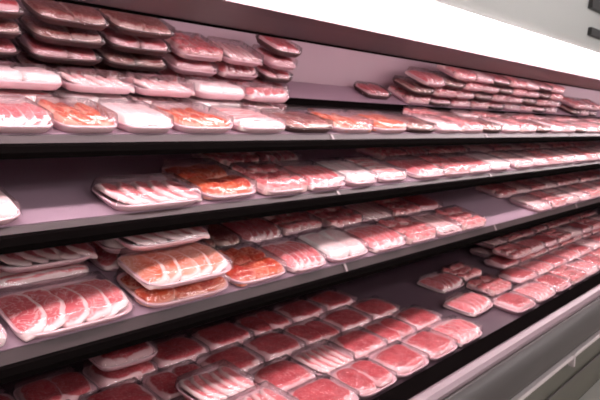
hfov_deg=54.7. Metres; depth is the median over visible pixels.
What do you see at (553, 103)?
tray
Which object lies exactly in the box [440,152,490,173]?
tray
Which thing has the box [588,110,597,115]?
tray
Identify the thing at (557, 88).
tray
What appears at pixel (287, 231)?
tray
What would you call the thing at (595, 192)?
tray
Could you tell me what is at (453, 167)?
tray
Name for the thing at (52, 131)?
shelf
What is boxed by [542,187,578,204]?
tray
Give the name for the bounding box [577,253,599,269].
tray
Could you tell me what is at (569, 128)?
tray
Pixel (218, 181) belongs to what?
tray
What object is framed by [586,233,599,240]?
tray
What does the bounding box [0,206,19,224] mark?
tray
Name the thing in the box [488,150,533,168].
tray
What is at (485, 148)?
tray
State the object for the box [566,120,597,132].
tray
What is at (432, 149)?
tray
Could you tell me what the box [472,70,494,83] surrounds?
tray
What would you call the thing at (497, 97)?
tray
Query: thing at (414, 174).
tray
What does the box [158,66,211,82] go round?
tray
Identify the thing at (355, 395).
tray
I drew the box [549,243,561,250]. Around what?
tray
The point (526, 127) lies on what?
tray
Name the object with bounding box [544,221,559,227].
tray
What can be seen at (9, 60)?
tray
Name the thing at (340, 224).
tray
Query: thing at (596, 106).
tray
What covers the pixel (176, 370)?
tray
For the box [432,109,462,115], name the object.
tray
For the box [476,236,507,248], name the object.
tray
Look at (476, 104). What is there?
tray
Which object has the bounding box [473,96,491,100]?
tray
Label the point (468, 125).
tray
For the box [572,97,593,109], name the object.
tray
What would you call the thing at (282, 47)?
tray
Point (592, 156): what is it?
tray
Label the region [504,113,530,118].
tray
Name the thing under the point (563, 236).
tray
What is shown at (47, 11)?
tray
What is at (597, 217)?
tray
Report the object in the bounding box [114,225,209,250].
tray
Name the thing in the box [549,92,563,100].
tray
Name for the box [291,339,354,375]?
tray
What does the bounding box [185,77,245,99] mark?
tray
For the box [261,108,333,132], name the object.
tray
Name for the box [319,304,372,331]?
tray
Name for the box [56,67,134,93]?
tray
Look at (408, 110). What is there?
tray
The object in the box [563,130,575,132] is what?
tray
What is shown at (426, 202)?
tray
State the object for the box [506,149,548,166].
tray
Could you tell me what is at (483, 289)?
tray
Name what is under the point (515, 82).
tray
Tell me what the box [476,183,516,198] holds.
tray
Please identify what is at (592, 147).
tray
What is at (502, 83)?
tray
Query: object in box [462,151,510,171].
tray
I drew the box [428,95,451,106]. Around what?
tray
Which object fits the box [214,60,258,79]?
tray
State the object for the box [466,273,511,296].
tray
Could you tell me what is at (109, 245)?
tray
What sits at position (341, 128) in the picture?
tray
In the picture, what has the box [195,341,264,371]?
tray
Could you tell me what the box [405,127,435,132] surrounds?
tray
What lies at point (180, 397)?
tray
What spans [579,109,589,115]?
tray
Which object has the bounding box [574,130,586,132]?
tray
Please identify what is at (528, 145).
tray
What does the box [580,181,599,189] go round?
tray
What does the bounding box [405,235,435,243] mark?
tray
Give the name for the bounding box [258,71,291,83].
tray
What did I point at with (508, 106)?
tray
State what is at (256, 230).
tray
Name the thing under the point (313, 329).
tray
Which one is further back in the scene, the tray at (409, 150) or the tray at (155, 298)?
the tray at (409, 150)
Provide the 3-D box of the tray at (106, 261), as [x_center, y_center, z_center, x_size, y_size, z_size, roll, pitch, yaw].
[-0.543,0.154,1.881,0.208,0.100,0.307,6,9,43]
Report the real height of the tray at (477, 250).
0.072 m
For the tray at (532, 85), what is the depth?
4.33 m
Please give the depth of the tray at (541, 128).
3.71 m
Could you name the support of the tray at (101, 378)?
on the display case
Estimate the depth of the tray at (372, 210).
2.77 m
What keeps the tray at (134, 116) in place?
in the display case
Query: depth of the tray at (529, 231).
4.28 m
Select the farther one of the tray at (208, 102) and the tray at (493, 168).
the tray at (493, 168)
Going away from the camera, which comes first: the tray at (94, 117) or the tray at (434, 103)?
the tray at (94, 117)
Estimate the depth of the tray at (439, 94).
3.48 m
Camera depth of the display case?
2.21 m
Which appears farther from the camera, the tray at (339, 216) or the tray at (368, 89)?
the tray at (368, 89)
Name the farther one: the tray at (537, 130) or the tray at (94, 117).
the tray at (537, 130)
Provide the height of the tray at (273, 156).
0.096 m
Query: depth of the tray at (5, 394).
1.74 m
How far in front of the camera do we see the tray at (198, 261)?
1.68 m
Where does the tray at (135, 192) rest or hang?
in the display case
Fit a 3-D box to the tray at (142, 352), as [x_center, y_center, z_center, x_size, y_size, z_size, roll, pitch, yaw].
[-0.606,0.507,1.960,0.217,0.070,0.175,-6,9,-43]
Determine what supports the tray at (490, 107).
on the tray at (493, 105)
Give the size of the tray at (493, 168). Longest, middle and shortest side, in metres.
0.240 x 0.234 x 0.022 m
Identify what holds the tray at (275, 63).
on the tray at (275, 61)
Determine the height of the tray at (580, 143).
0.099 m
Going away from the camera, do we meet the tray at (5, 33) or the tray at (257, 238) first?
the tray at (5, 33)
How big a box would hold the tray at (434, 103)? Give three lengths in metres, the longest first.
0.245 x 0.184 x 0.022 m
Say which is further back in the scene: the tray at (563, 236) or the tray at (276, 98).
the tray at (563, 236)
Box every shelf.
[0,110,599,134]
[0,149,599,227]
[0,169,599,351]
[11,57,599,116]
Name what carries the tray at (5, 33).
on the tray at (9, 28)
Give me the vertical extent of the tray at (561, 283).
0.070 m
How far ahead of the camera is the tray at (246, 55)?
2.33 m
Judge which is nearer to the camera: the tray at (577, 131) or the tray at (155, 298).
the tray at (155, 298)
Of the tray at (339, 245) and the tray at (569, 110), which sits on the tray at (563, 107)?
the tray at (569, 110)
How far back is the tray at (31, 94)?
1.59 m
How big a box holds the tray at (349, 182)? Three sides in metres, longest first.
0.244 x 0.184 x 0.022 m
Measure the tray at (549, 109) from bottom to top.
0.120 m
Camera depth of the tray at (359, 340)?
2.32 m
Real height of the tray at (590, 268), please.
0.073 m
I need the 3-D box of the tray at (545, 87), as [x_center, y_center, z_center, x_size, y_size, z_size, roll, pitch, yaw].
[1.851,-0.901,4.522,0.248,0.116,0.166,-6,9,-44]
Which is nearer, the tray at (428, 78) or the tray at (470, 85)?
the tray at (428, 78)
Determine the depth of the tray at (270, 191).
1.95 m
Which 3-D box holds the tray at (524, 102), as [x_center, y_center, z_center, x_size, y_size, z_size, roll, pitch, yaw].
[1.703,-0.778,4.465,0.245,0.022,0.184,-6,37,-46]
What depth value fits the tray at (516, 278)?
3.38 m
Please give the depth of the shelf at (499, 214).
1.99 m
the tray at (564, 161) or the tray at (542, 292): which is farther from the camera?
the tray at (564, 161)
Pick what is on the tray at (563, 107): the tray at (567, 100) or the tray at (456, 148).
the tray at (567, 100)
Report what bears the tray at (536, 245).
on the tray at (544, 250)
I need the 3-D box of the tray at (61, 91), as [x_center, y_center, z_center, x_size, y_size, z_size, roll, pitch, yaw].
[-0.627,-0.304,1.758,0.121,0.081,0.221,6,9,43]
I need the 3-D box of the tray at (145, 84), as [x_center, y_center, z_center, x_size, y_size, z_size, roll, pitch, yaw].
[-0.460,-0.377,1.904,0.121,0.079,0.221,6,9,43]
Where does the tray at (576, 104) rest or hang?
on the tray at (567, 100)
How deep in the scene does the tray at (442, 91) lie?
3.49 m
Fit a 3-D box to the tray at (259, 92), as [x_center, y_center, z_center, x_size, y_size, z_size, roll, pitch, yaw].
[-0.148,-0.415,2.232,0.121,0.080,0.221,6,9,43]
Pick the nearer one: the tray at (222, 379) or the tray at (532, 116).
the tray at (222, 379)
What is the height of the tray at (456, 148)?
0.096 m
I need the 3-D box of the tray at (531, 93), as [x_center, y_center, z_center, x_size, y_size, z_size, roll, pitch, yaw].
[1.721,-0.840,4.429,0.232,0.121,0.170,-6,9,-44]
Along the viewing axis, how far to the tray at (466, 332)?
2.55 m
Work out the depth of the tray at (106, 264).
1.74 m
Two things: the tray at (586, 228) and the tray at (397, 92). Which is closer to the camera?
the tray at (397, 92)
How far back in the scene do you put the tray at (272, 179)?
2.02 m
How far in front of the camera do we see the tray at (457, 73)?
3.53 m
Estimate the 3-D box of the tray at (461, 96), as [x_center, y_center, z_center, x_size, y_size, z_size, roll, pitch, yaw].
[1.002,-0.693,3.726,0.184,0.022,0.245,39,30,31]
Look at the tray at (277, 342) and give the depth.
2.22 m
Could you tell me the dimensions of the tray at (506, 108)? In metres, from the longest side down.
0.244 x 0.184 x 0.022 m
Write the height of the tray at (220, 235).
0.093 m
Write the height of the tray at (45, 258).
0.100 m
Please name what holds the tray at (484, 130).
on the tray at (489, 127)
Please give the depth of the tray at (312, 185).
2.13 m
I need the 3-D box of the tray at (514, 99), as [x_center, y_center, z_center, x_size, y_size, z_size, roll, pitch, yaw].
[1.531,-0.769,4.276,0.167,0.121,0.247,6,9,42]
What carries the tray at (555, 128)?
in the display case
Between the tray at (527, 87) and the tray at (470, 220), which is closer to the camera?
the tray at (470, 220)
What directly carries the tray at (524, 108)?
in the display case
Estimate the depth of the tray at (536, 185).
4.17 m
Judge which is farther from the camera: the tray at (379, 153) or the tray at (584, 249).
the tray at (584, 249)
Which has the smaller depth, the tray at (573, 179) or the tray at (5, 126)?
the tray at (5, 126)
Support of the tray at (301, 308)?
on the display case
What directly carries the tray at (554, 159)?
in the display case
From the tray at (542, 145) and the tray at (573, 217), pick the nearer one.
the tray at (542, 145)
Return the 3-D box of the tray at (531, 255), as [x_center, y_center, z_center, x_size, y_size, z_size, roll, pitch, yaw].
[1.452,0.371,3.865,0.174,0.075,0.237,6,9,43]
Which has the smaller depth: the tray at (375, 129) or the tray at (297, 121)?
the tray at (297, 121)
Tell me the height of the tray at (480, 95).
0.117 m
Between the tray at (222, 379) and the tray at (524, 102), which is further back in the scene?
the tray at (524, 102)
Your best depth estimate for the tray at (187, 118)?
1.79 m
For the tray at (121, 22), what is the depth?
1.94 m
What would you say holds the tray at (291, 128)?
on the tray at (297, 121)
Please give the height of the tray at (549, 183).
0.098 m
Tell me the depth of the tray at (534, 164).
3.59 m
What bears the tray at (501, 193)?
on the tray at (499, 190)
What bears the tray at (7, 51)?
on the tray at (9, 48)
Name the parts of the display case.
rail, rail, rail, rail, canopy panel, panel, trim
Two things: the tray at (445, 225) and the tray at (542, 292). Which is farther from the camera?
the tray at (542, 292)
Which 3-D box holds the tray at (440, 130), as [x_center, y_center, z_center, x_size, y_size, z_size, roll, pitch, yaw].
[0.668,-0.367,2.877,0.204,0.022,0.231,27,22,39]
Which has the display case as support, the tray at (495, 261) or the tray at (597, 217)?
the tray at (495, 261)
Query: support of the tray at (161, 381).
on the display case
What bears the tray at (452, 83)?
on the tray at (442, 91)
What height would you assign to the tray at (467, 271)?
0.075 m
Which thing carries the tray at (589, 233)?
on the display case
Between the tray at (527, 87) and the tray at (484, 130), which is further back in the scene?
the tray at (527, 87)
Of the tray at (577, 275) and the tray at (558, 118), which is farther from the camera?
the tray at (558, 118)
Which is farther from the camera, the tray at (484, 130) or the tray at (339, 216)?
the tray at (484, 130)
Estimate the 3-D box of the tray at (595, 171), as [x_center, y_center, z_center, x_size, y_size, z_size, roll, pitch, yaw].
[2.678,-0.240,5.279,0.199,0.101,0.251,6,9,43]
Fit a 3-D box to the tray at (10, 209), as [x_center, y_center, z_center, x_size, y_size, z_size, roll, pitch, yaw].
[-0.794,0.003,1.334,0.239,0.107,0.230,-6,9,-44]
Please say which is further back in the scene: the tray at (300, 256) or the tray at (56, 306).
the tray at (300, 256)
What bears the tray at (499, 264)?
on the tray at (495, 261)
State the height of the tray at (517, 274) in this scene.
0.070 m
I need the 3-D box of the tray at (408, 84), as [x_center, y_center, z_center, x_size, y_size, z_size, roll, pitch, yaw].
[0.654,-0.660,3.352,0.166,0.115,0.247,6,9,42]
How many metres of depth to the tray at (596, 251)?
4.14 m
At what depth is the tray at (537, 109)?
4.63 m
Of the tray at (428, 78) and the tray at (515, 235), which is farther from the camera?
the tray at (515, 235)
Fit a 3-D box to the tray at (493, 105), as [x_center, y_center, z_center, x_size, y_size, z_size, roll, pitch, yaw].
[1.335,-0.695,4.116,0.167,0.115,0.248,6,9,44]
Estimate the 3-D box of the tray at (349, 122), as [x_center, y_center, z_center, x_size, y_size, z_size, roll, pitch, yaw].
[0.158,-0.320,2.337,0.248,0.100,0.202,-6,9,-44]
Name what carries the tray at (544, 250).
on the display case
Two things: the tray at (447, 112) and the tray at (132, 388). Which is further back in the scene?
the tray at (447, 112)
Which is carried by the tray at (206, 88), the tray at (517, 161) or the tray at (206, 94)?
the tray at (206, 94)
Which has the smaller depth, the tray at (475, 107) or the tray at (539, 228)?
the tray at (475, 107)
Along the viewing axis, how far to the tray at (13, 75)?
1.57 m
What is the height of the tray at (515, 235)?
0.075 m
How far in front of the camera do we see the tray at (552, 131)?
3.82 m
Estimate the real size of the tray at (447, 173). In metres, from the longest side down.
0.240 x 0.234 x 0.022 m
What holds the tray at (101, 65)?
in the display case
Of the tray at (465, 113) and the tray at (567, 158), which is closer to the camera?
the tray at (465, 113)
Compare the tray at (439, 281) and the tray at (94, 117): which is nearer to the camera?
the tray at (94, 117)
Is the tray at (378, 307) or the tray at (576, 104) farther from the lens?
the tray at (576, 104)
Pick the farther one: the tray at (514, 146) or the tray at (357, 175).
the tray at (514, 146)
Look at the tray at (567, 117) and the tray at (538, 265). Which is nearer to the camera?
the tray at (538, 265)
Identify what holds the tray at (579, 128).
in the display case
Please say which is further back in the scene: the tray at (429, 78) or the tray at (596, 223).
the tray at (596, 223)
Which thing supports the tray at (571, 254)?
on the display case
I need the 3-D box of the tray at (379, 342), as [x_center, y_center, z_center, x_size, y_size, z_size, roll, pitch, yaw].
[0.234,0.589,2.332,0.177,0.022,0.212,17,16,41]
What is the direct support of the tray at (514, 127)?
in the display case
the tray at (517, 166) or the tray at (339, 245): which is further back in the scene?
the tray at (517, 166)
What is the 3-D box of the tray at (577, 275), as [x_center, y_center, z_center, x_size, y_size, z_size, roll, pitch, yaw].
[1.635,0.457,3.553,0.174,0.075,0.250,6,9,43]
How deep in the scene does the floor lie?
3.36 m
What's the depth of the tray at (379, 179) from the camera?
2.43 m
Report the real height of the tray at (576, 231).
0.072 m
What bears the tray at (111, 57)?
on the tray at (101, 65)
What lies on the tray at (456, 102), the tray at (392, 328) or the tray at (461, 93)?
the tray at (461, 93)
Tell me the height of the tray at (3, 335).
0.099 m
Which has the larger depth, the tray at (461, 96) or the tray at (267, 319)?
the tray at (461, 96)
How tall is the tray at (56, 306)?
0.101 m
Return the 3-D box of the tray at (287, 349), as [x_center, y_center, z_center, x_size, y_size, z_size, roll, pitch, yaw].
[-0.099,0.575,2.233,0.177,0.022,0.212,17,16,41]
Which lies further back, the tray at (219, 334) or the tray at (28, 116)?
the tray at (219, 334)
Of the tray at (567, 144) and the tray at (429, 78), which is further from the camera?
the tray at (567, 144)
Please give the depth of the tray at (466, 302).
2.88 m
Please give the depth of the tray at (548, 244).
4.03 m
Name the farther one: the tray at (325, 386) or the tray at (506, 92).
the tray at (506, 92)
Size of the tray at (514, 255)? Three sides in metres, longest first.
0.251 x 0.174 x 0.022 m
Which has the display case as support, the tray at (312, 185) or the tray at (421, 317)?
the tray at (421, 317)
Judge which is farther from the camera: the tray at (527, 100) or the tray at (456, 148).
the tray at (527, 100)
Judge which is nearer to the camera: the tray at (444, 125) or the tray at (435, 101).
the tray at (444, 125)
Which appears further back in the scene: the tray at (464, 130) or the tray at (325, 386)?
the tray at (464, 130)
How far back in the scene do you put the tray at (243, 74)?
2.31 m
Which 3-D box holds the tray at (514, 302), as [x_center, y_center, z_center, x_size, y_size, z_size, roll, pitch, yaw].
[1.098,0.524,2.988,0.174,0.070,0.236,6,9,43]
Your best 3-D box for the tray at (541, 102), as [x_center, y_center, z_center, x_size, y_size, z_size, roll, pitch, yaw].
[1.882,-0.813,4.645,0.168,0.124,0.248,6,9,41]
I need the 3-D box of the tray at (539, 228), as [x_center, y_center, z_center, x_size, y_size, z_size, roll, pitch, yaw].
[1.802,0.216,4.478,0.174,0.072,0.242,6,9,43]
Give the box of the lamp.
[277,0,599,74]
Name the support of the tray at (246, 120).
in the display case
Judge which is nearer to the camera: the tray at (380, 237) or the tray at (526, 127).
the tray at (380, 237)
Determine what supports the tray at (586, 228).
on the tray at (589, 233)
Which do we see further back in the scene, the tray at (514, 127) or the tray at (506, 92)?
the tray at (506, 92)
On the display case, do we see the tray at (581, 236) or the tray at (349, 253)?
the tray at (581, 236)
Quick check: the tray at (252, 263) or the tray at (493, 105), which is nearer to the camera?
the tray at (252, 263)
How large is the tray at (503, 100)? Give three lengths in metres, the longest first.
0.245 x 0.184 x 0.022 m
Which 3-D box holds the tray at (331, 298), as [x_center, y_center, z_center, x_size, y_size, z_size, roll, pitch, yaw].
[0.151,0.477,2.747,0.177,0.071,0.217,6,9,43]
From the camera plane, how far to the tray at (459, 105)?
3.69 m
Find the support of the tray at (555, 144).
in the display case
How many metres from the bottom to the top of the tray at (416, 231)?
0.104 m
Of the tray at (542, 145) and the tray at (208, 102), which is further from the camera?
the tray at (542, 145)
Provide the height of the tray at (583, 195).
0.101 m
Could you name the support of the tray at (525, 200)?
in the display case
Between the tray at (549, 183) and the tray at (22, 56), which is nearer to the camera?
the tray at (22, 56)
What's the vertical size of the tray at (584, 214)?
0.075 m
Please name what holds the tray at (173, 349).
on the display case
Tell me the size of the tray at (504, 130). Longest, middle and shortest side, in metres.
0.231 x 0.204 x 0.022 m
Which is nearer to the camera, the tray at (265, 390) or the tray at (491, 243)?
the tray at (265, 390)
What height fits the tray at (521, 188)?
0.098 m
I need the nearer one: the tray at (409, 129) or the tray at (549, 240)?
the tray at (409, 129)
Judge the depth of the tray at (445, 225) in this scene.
2.82 m
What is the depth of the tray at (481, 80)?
3.73 m
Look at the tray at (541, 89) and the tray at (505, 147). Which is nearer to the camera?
the tray at (505, 147)
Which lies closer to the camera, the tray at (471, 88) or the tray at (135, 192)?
the tray at (135, 192)
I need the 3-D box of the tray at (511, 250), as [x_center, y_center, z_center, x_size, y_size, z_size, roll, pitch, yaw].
[1.371,0.325,3.754,0.174,0.075,0.253,6,9,43]
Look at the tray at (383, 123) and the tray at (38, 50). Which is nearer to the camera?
the tray at (38, 50)
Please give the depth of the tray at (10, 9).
1.62 m
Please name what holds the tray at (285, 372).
on the display case
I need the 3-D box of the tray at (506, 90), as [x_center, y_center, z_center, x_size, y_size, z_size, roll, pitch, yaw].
[1.392,-0.798,4.085,0.166,0.118,0.230,6,9,40]
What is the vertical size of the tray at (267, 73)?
0.112 m
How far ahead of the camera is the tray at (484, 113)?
3.65 m
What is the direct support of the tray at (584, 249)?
on the display case
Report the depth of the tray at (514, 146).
4.03 m
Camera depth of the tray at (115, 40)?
1.95 m
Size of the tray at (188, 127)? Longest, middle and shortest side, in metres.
0.211 x 0.204 x 0.022 m
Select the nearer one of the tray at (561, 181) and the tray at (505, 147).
the tray at (505, 147)
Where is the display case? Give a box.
[0,0,599,399]
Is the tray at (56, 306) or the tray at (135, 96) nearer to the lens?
the tray at (56, 306)
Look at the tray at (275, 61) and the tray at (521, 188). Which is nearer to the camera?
the tray at (275, 61)
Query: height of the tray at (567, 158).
0.105 m
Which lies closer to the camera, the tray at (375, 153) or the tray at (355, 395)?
the tray at (355, 395)
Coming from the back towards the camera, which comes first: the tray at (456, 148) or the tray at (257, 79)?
the tray at (456, 148)
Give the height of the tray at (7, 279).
0.099 m
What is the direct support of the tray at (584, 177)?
in the display case
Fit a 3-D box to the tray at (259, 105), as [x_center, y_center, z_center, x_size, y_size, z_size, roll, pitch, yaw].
[-0.160,-0.359,2.250,0.121,0.079,0.221,6,9,43]
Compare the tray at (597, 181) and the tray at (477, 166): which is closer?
the tray at (477, 166)
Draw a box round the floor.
[579,379,599,399]
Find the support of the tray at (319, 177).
in the display case
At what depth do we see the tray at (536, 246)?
3.93 m
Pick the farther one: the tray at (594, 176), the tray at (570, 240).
the tray at (594, 176)
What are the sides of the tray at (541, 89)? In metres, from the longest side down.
0.246 x 0.184 x 0.022 m
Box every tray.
[0,0,25,18]
[0,6,24,18]
[0,18,22,38]
[0,28,21,38]
[0,38,19,58]
[0,44,18,58]
[0,58,13,61]
[0,61,63,90]
[0,88,59,102]
[0,95,54,132]
[0,121,52,132]
[0,185,22,224]
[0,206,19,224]
[0,242,97,272]
[0,261,90,287]
[0,271,134,341]
[0,324,6,346]
[0,386,15,399]
[12,365,97,399]
[14,46,98,76]
[15,28,102,65]
[18,9,106,48]
[21,0,110,29]
[35,95,118,132]
[53,86,131,106]
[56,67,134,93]
[78,377,160,399]
[81,359,158,388]
[89,173,202,211]
[89,241,118,271]
[89,340,158,371]
[90,258,118,271]
[93,61,160,78]
[94,239,125,253]
[97,44,166,71]
[97,99,173,132]
[98,8,175,38]
[99,26,170,55]
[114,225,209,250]
[114,266,230,307]
[116,239,233,289]
[126,72,195,97]
[127,92,191,103]
[141,359,201,399]
[142,364,187,399]
[151,101,233,132]
[152,332,209,368]
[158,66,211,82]
[160,158,256,200]
[161,51,217,76]
[164,30,223,61]
[169,395,187,399]
[172,122,231,132]
[174,359,255,399]
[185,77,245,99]
[187,96,242,111]
[191,318,254,350]
[192,152,259,166]
[194,90,244,99]
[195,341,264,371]
[202,223,241,246]
[207,36,263,66]
[210,105,285,132]
[211,74,251,82]
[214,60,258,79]
[215,241,286,286]
[218,69,256,79]
[221,217,282,244]
[224,380,299,399]
[229,161,307,195]
[231,124,284,132]
[235,81,289,102]
[235,308,293,334]
[236,388,288,399]
[238,98,286,110]
[242,233,281,244]
[243,94,288,102]
[243,328,305,361]
[244,342,303,361]
[247,354,316,391]
[251,76,288,88]
[252,44,297,70]
[255,34,302,57]
[255,151,300,162]
[256,187,303,195]
[257,63,292,83]
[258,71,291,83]
[260,235,326,272]
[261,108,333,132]
[263,58,295,70]
[264,211,321,235]
[273,296,327,322]
[276,160,345,190]
[283,227,319,235]
[283,316,341,344]
[284,125,332,132]
[287,373,359,399]
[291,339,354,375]
[297,225,368,262]
[307,108,373,132]
[307,206,362,228]
[307,287,357,310]
[308,181,344,190]
[314,157,376,186]
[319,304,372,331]
[322,221,361,228]
[327,248,367,262]
[329,326,387,359]
[330,356,397,398]
[331,124,371,132]
[332,338,386,359]
[342,220,406,252]
[343,155,406,182]
[344,201,392,221]
[345,179,376,186]
[348,110,407,132]
[350,295,400,320]
[353,81,391,99]
[353,393,358,399]
[356,147,405,160]
[357,149,385,159]
[363,315,416,343]
[368,339,429,378]
[372,127,406,132]
[374,197,420,215]
[376,177,405,182]
[378,214,436,244]
[384,113,436,132]
[384,155,444,178]
[388,84,430,104]
[392,304,442,329]
[393,75,434,95]
[399,147,428,155]
[401,106,440,118]
[401,327,457,361]
[403,194,442,210]
[405,66,446,86]
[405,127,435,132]
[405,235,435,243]
[407,71,444,86]
[407,171,443,178]
[408,210,461,236]
[411,113,461,132]
[414,153,469,176]
[417,270,464,293]
[422,146,450,153]
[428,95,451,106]
[428,101,450,106]
[430,70,465,88]
[430,314,482,346]
[431,86,456,97]
[432,92,454,97]
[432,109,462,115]
[434,128,460,132]
[434,204,485,230]
[436,114,483,132]
[437,65,476,80]
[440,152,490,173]
[441,261,481,281]
[443,171,468,176]
[443,289,492,316]
[444,84,464,88]
[445,145,469,152]
[449,97,471,107]
[450,103,469,107]
[450,110,482,116]
[455,89,475,98]
[456,94,473,98]
[461,116,502,132]
[461,128,482,132]
[462,80,483,90]
[462,144,494,152]
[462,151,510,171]
[463,86,481,90]
[464,224,483,230]
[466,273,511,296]
[468,285,510,295]
[469,98,489,108]
[469,106,486,108]
[469,168,490,173]
[469,245,493,257]
[470,110,499,120]
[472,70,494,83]
[473,91,492,100]
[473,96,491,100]
[474,78,493,83]
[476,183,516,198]
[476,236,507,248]
[476,241,506,248]
[478,116,520,132]
[478,188,512,198]
[482,83,499,92]
[482,88,498,92]
[483,129,501,132]
[483,254,520,269]
[484,259,504,269]
[486,144,511,150]
[488,73,510,85]
[488,100,504,109]
[488,106,503,109]
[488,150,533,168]
[490,166,509,171]
[491,93,509,102]
[491,98,508,102]
[491,289,535,314]
[493,241,530,259]
[494,81,509,85]
[494,113,515,117]
[495,251,529,259]
[497,85,513,94]
[497,90,512,94]
[497,117,536,132]
[498,265,538,284]
[498,273,537,284]
[500,129,519,132]
[502,75,526,87]
[502,181,531,193]
[503,102,520,110]
[503,107,518,110]
[503,232,522,241]
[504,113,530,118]
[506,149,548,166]
[507,94,523,103]
[507,143,525,152]
[508,192,551,211]
[510,86,528,95]
[510,164,532,168]
[511,179,545,190]
[511,236,544,252]
[513,279,555,302]
[514,241,544,252]
[517,258,553,274]
[518,228,535,236]
[519,103,533,111]
[519,119,550,132]
[519,143,539,147]
[520,113,544,119]
[520,129,535,132]
[520,148,562,164]
[520,253,535,261]
[521,78,540,89]
[522,96,537,104]
[522,101,535,104]
[525,86,538,89]
[526,89,540,97]
[527,189,565,207]
[527,232,558,247]
[528,119,564,132]
[531,224,548,232]
[532,104,545,112]
[532,109,544,112]
[532,163,548,166]
[532,272,571,293]
[533,80,552,91]
[533,177,557,188]
[534,252,568,267]
[535,97,549,105]
[535,129,550,132]
[536,143,552,147]
[536,248,548,255]
[537,148,575,163]
[538,90,551,98]
[540,88,551,91]
[540,228,571,242]
[542,119,575,132]
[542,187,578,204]
[543,105,557,113]
[544,82,564,93]
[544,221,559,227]
[545,115,567,120]
[545,175,569,185]
[545,241,558,247]
[548,99,560,106]
[548,246,581,260]
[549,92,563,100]
[549,142,564,147]
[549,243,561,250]
[549,264,585,284]
[550,130,563,132]
[551,147,587,162]
[554,224,582,237]
[555,218,570,224]
[556,185,590,201]
[557,103,580,114]
[557,107,579,114]
[558,115,578,122]
[558,174,580,183]
[559,96,585,108]
[560,142,575,146]
[561,100,583,108]
[562,121,587,132]
[562,146,598,160]
[562,160,575,163]
[562,238,572,245]
[562,242,593,255]
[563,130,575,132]
[564,258,598,276]
[565,215,580,221]
[565,221,592,233]
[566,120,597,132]
[568,172,590,181]
[568,182,599,198]
[571,141,585,146]
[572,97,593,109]
[573,234,582,241]
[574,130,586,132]
[574,237,599,248]
[575,212,589,217]
[576,217,599,229]
[577,120,599,132]
[577,146,599,159]
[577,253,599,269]
[578,117,597,121]
[579,98,599,110]
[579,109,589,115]
[579,171,599,179]
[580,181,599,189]
[581,141,594,145]
[582,231,592,236]
[584,146,599,150]
[585,210,597,215]
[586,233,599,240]
[587,214,599,219]
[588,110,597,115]
[588,169,599,174]
[589,247,599,255]
[590,179,599,184]
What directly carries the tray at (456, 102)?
in the display case
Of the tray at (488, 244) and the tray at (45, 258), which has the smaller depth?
the tray at (45, 258)
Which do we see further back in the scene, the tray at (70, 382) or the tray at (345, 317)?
the tray at (345, 317)
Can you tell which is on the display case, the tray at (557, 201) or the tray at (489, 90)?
the tray at (557, 201)
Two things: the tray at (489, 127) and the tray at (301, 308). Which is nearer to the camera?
the tray at (301, 308)
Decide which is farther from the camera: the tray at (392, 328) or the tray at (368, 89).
the tray at (368, 89)
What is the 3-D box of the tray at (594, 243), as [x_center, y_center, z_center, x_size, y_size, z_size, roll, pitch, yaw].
[2.183,0.337,4.385,0.174,0.072,0.255,6,9,43]
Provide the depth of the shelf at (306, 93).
2.94 m
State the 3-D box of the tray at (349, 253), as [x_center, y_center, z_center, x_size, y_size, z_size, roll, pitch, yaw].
[0.126,0.185,2.281,0.224,0.022,0.244,26,22,37]
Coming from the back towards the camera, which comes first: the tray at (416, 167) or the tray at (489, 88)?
the tray at (489, 88)
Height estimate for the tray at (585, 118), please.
0.080 m
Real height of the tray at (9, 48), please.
0.115 m
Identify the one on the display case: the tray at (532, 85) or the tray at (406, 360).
the tray at (406, 360)
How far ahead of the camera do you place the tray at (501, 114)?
3.86 m
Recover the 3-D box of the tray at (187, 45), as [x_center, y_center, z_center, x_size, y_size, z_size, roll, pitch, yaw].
[-0.409,-0.580,2.181,0.169,0.122,0.201,6,9,42]
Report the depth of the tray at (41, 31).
1.77 m
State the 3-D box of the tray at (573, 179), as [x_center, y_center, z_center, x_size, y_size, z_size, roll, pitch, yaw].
[2.157,-0.175,4.729,0.199,0.098,0.251,6,9,43]

